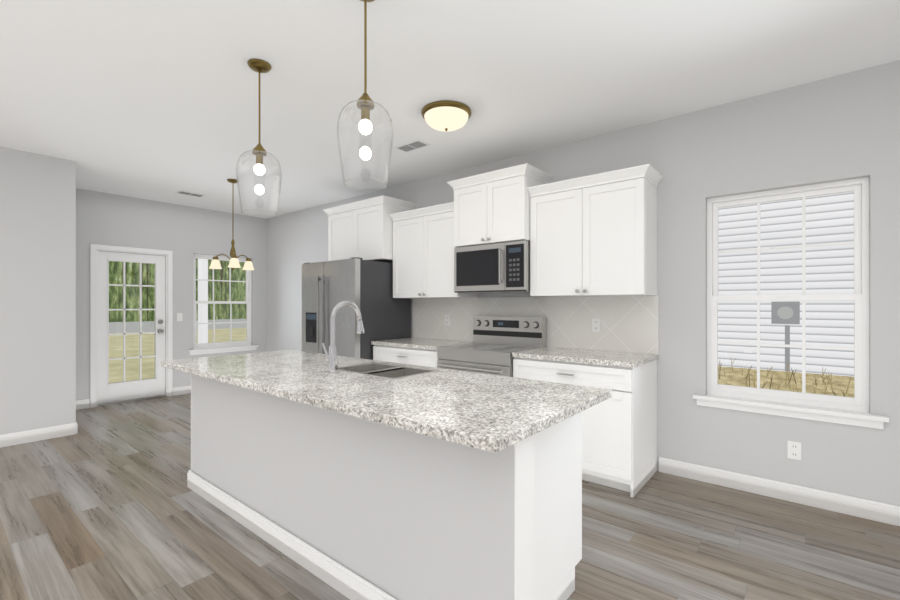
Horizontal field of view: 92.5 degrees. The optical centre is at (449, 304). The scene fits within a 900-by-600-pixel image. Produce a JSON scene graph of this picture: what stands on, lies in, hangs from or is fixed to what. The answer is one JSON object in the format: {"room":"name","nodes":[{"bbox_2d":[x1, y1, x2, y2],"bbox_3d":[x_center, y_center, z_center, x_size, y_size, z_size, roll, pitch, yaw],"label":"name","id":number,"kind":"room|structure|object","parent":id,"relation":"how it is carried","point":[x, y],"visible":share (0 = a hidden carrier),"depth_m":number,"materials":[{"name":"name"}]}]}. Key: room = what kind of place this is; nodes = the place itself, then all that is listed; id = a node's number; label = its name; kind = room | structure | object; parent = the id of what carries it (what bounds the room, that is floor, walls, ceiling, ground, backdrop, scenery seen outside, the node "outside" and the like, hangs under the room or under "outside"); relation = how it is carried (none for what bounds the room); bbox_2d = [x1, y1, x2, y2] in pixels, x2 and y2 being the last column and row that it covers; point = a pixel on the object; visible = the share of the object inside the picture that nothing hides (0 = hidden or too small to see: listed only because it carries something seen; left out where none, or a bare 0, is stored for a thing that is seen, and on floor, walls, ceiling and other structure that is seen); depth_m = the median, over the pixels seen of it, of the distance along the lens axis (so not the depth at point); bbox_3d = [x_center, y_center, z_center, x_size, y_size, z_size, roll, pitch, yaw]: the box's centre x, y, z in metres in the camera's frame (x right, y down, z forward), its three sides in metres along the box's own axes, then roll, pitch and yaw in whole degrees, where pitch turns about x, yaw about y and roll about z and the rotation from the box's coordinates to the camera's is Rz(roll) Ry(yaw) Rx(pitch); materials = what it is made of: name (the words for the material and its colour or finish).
{"room":"kitchen","nodes":[
{"label":"kitchen","id":0,"kind":"room"},
{"bbox_2d":[0,146,75,434],"bbox_3d":[-5.742,-0.070,3.058,1.450,2.740,4.480,0,0,39],"label":"wall","id":1,"kind":"structure","parent":0,"point":[37,291],"depth_m":4.11,"materials":[{"name":"grey paint"}]},
{"bbox_2d":[0,422,77,447],"bbox_3d":[-5.113,1.242,2.668,0.020,0.115,4.315,0,0,39],"label":"baseboard","id":2,"kind":"structure","parent":1,"relation":"attached to","point":[10,439],"depth_m":4.11,"materials":[{"name":"white wood"}]},
{"bbox_2d":[76,188,266,399],"bbox_3d":[-4.010,-0.070,6.196,0.150,2.740,2.770,0,0,39],"label":"wall","id":3,"kind":"structure","parent":0,"point":[183,233],"depth_m":6.17,"materials":[{"name":"grey paint"}]},
{"bbox_2d":[76,399,89,409],"bbox_3d":[-4.641,1.242,5.294,0.017,0.115,0.335,0,0,39],"label":"baseboard","id":4,"kind":"structure","parent":3,"relation":"attached to","point":[85,403],"depth_m":5.37,"materials":[{"name":"white wood"}]},
{"bbox_2d":[90,244,172,407],"bbox_3d":[-4.285,0.268,5.817,0.185,2.064,0.914,0,0,39],"label":"patio door","id":5,"kind":"structure","parent":3,"relation":"in","point":[103,391],"depth_m":5.77,"materials":[{"name":"white"}]},
{"bbox_2d":[177,313,182,320],"bbox_3d":[-3.893,0.180,6.210,0.011,0.116,0.072,0,0,39],"label":"light switch","id":6,"kind":"object","parent":3,"relation":"attached to","point":[179,316],"visible":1,"depth_m":6.21,"materials":[{"name":"white plastic"}]},
{"bbox_2d":[173,385,190,395],"bbox_3d":[-3.521,1.242,6.660,0.017,0.115,1.350,0,0,39],"label":"baseboard","id":7,"kind":"structure","parent":3,"relation":"attached to","point":[182,390],"depth_m":6.22,"materials":[{"name":"white wood"}]},
{"bbox_2d":[188,253,258,354],"bbox_3d":[-3.533,-0.009,6.723,0.170,1.503,1.040,0,0,39],"label":"dining window","id":8,"kind":"structure","parent":3,"relation":"in","point":[216,347],"depth_m":6.72,"materials":[{"name":"white plastic"}]},
{"bbox_2d":[0,393,899,599],"bbox_3d":[-1.580,1.350,1.470,9.900,0.100,7.300,0,0,39],"label":"floor","id":9,"kind":"structure","parent":0,"point":[105,503],"depth_m":2.40,"materials":[{"name":"brown wood"}]},
{"bbox_2d":[302,257,410,359],"bbox_3d":[-1.115,0.406,5.014,0.984,1.787,0.868,0,0,39],"label":"refrigerator","id":10,"kind":"object","parent":9,"relation":"on","point":[365,287],"visible":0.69,"depth_m":4.68,"materials":[{"name":"grey metal"}]},
{"bbox_2d":[187,374,608,599],"bbox_3d":[-0.578,0.862,2.522,2.693,0.876,0.793,0,0,39],"label":"kitchen island","id":11,"kind":"object","parent":9,"relation":"on","point":[358,479],"depth_m":1.84,"materials":[{"name":"grey paint"}]},
{"bbox_2d":[160,350,611,453],"bbox_3d":[-0.624,0.405,2.459,2.735,0.037,0.962,0,0,39],"label":"island countertop","id":12,"kind":"structure","parent":11,"relation":"on","point":[492,414],"depth_m":1.85,"materials":[{"name":"grey stone"}]},
{"bbox_2d":[322,301,364,372],"bbox_3d":[-0.627,0.180,2.553,0.112,0.409,0.256,0,0,39],"label":"faucet","id":13,"kind":"object","parent":12,"relation":"on","point":[331,358],"visible":1,"depth_m":2.46,"materials":[{"name":"silver metal"}]},
{"bbox_2d":[324,362,435,377],"bbox_3d":[-0.395,0.486,2.545,0.590,0.208,0.365,0,0,39],"label":"sink","id":14,"kind":"object","parent":12,"relation":"in","point":[377,369],"depth_m":2.64,"materials":[{"name":"silver metal"}]},
{"bbox_2d":[371,338,472,367],"bbox_3d":[-0.276,0.843,4.496,0.935,0.914,0.662,0,0,39],"label":"base cabinet","id":15,"kind":"object","parent":9,"relation":"on","point":[418,351],"visible":0.27,"depth_m":4.28,"materials":[{"name":"white wood"}]},
{"bbox_2d":[437,316,545,376],"bbox_3d":[0.361,0.708,3.918,0.772,1.185,0.693,0,0,39],"label":"range","id":16,"kind":"object","parent":9,"relation":"on","point":[498,341],"visible":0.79,"depth_m":3.91,"materials":[{"name":"silver metal"}]},
{"bbox_2d":[512,347,657,496],"bbox_3d":[1.055,0.843,3.405,0.940,0.914,0.662,0,0,39],"label":"base cabinet","id":17,"kind":"object","parent":9,"relation":"on","point":[619,439],"visible":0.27,"depth_m":3.06,"materials":[{"name":"white wood"}]},
{"bbox_2d":[0,0,899,218],"bbox_3d":[-1.580,-1.490,1.470,9.900,0.100,7.300,0,0,39],"label":"ceiling","id":18,"kind":"structure","parent":0,"point":[155,100],"depth_m":2.70,"materials":[{"name":"white paint"}]},
{"bbox_2d":[176,190,205,196],"bbox_3d":[-3.368,-1.436,5.599,0.160,0.006,0.300,0,0,39],"label":"ceiling vent","id":19,"kind":"object","parent":18,"relation":"in","point":[189,193],"visible":1,"depth_m":5.57,"materials":[{"name":"white metal"}]},
{"bbox_2d":[209,179,253,269],"bbox_3d":[-2.477,-0.915,5.003,0.477,1.050,0.462,0,0,39],"label":"chandelier","id":20,"kind":"object","parent":18,"relation":"hanging from","point":[233,263],"visible":0.98,"depth_m":4.97,"materials":[{"name":"gold metal"}]},
{"bbox_2d":[236,59,281,216],"bbox_3d":[-1.144,-0.992,2.587,0.252,0.894,0.252,0,0,39],"label":"pendant light","id":21,"kind":"object","parent":18,"relation":"hanging from","point":[259,66],"visible":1,"depth_m":2.57,"materials":[{"name":"clear glass"}]},
{"bbox_2d":[337,0,392,190],"bbox_3d":[-0.386,-0.992,1.966,0.252,0.894,0.252,0,0,39],"label":"pendant light","id":22,"kind":"object","parent":18,"relation":"hanging from","point":[365,103],"visible":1,"depth_m":1.95,"materials":[{"name":"clear glass"}]},
{"bbox_2d":[394,139,429,152],"bbox_3d":[-0.344,-1.436,3.910,0.300,0.006,0.160,0,0,39],"label":"ceiling vent","id":23,"kind":"object","parent":18,"relation":"in","point":[412,145],"visible":1,"depth_m":3.91,"materials":[{"name":"white metal"}]},
{"bbox_2d":[421,100,470,131],"bbox_3d":[-0.027,-1.367,3.223,0.376,0.144,0.376,0,0,39],"label":"flush ceiling light","id":24,"kind":"object","parent":18,"relation":"attached to","point":[446,115],"visible":1,"depth_m":3.12,"materials":[{"name":"white glass"}]},
{"bbox_2d":[267,60,899,505],"bbox_3d":[0.686,-0.070,4.236,9.900,2.740,0.150,0,0,39],"label":"wall","id":25,"kind":"structure","parent":0,"point":[837,128],"depth_m":3.04,"materials":[{"name":"grey paint"}]},
{"bbox_2d":[323,195,415,262],"bbox_3d":[-0.981,-0.838,5.170,1.106,0.675,0.514,0,0,39],"label":"upper cabinet","id":26,"kind":"object","parent":25,"relation":"attached to","point":[363,229],"visible":0.77,"depth_m":4.91,"materials":[{"name":"white wood"}]},
{"bbox_2d":[389,202,477,297],"bbox_3d":[-0.186,-0.533,4.599,0.926,0.923,0.388,0,0,39],"label":"upper cabinet","id":27,"kind":"object","parent":25,"relation":"attached to","point":[423,252],"visible":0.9,"depth_m":4.46,"materials":[{"name":"white wood"}]},
{"bbox_2d":[447,163,551,247],"bbox_3d":[0.452,-0.864,4.029,0.866,0.623,0.464,0,0,39],"label":"upper cabinet","id":28,"kind":"object","parent":25,"relation":"attached to","point":[492,207],"visible":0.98,"depth_m":3.84,"materials":[{"name":"white wood"}]},
{"bbox_2d":[454,240,529,292],"bbox_3d":[0.453,-0.332,4.030,0.772,0.433,0.459,0,0,39],"label":"microwave","id":29,"kind":"object","parent":28,"relation":"attached to","point":[504,267],"visible":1,"depth_m":3.85,"materials":[{"name":"silver metal"}]},
{"bbox_2d":[413,295,658,355],"bbox_3d":[0.599,0.165,4.203,2.657,0.471,0.010,0,0,39],"label":"tile backsplash","id":30,"kind":"structure","parent":25,"relation":"attached to","point":[629,323],"depth_m":3.83,"materials":[{"name":"beige tile"}]},
{"bbox_2d":[445,315,449,325],"bbox_3d":[-0.029,0.170,4.704,0.072,0.116,0.008,0,0,39],"label":"outlet","id":31,"kind":"object","parent":30,"relation":"attached to","point":[447,320],"visible":1,"depth_m":4.70,"materials":[{"name":"white plastic"}]},
{"bbox_2d":[592,318,600,331],"bbox_3d":[1.243,0.175,3.661,0.072,0.116,0.008,0,0,39],"label":"outlet","id":32,"kind":"object","parent":30,"relation":"attached to","point":[596,324],"visible":1,"depth_m":3.66,"materials":[{"name":"white plastic"}]},
{"bbox_2d":[527,164,662,296],"bbox_3d":[1.154,-0.533,3.502,0.976,0.923,0.388,0,0,39],"label":"upper cabinet","id":33,"kind":"object","parent":25,"relation":"attached to","point":[594,235],"visible":1,"depth_m":3.34,"materials":[{"name":"white wood"}]},
{"bbox_2d":[659,457,899,525],"bbox_3d":[2.974,1.242,2.252,3.486,0.115,0.017,0,0,39],"label":"baseboard","id":34,"kind":"structure","parent":25,"relation":"attached to","point":[858,507],"depth_m":2.85,"materials":[{"name":"white wood"}]},
{"bbox_2d":[693,177,888,428],"bbox_3d":[2.238,-0.022,2.919,1.020,1.530,0.170,0,0,39],"label":"kitchen window","id":35,"kind":"structure","parent":25,"relation":"in","point":[849,410],"depth_m":2.87,"materials":[{"name":"white plastic"}]},
{"bbox_2d":[787,440,800,459],"bbox_3d":[2.267,0.960,2.837,0.072,0.116,0.008,0,0,39],"label":"outlet","id":36,"kind":"object","parent":25,"relation":"attached to","point":[793,449],"visible":1,"depth_m":2.84,"materials":[{"name":"white plastic"}]},
{"label":"outside","id":37,"kind":"structure","parent":0,"visible":0},
{"bbox_2d":[109,328,245,382],"bbox_3d":[-31.095,1.500,20.483,59.840,0.001,75.000,0,0,39],"label":"lawn","id":38,"kind":"structure","parent":37,"point":[135,353],"depth_m":14.08,"materials":[{"name":"beige plant"}]},
{"bbox_2d":[109,319,245,332],"bbox_3d":[-27.939,1.375,17.897,10.000,0.250,75.000,0,0,39],"label":"gravel band","id":39,"kind":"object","parent":38,"relation":"on","point":[133,328],"depth_m":26.87,"materials":[{"name":"grey gravel"}]},
{"bbox_2d":[198,259,207,343],"bbox_3d":[-4.372,-0.100,7.624,0.170,3.200,0.170,0,0,39],"label":"porch post","id":40,"kind":"object","parent":38,"relation":"on","point":[203,263],"depth_m":7.58,"materials":[{"name":"white wood"}]},
{"bbox_2d":[109,259,245,321],"bbox_3d":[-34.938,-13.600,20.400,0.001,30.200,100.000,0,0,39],"label":"trees","id":41,"kind":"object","parent":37,"point":[132,291],"depth_m":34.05,"materials":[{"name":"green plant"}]},
{"bbox_2d":[718,366,853,396],"bbox_3d":[3.687,1.275,4.427,18.000,0.750,3.450,0,0,39],"label":"ground","id":42,"kind":"structure","parent":37,"point":[730,373],"depth_m":5.57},
{"bbox_2d":[718,358,850,396],"bbox_3d":[4.349,0.888,5.074,3.548,0.639,1.220,0,0,39],"label":"weeds","id":43,"kind":"object","parent":42,"relation":"on","point":[823,383],"depth_m":5.34,"materials":[{"name":"brown plant"}]},
{"bbox_2d":[718,191,853,376],"bbox_3d":[4.748,-2.395,5.723,18.000,6.610,0.001,0,0,39],"label":"neighbor siding","id":44,"kind":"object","parent":42,"relation":"on","point":[824,271],"depth_m":5.84,"materials":[{"name":"white plastic"}]},
{"bbox_2d":[744,302,799,370],"bbox_3d":[4.404,0.430,5.918,0.620,0.940,0.115,0,0,39],"label":"meter box","id":45,"kind":"object","parent":44,"relation":"attached to","point":[778,309],"depth_m":5.80,"materials":[{"name":"grey metal"}]}
]}

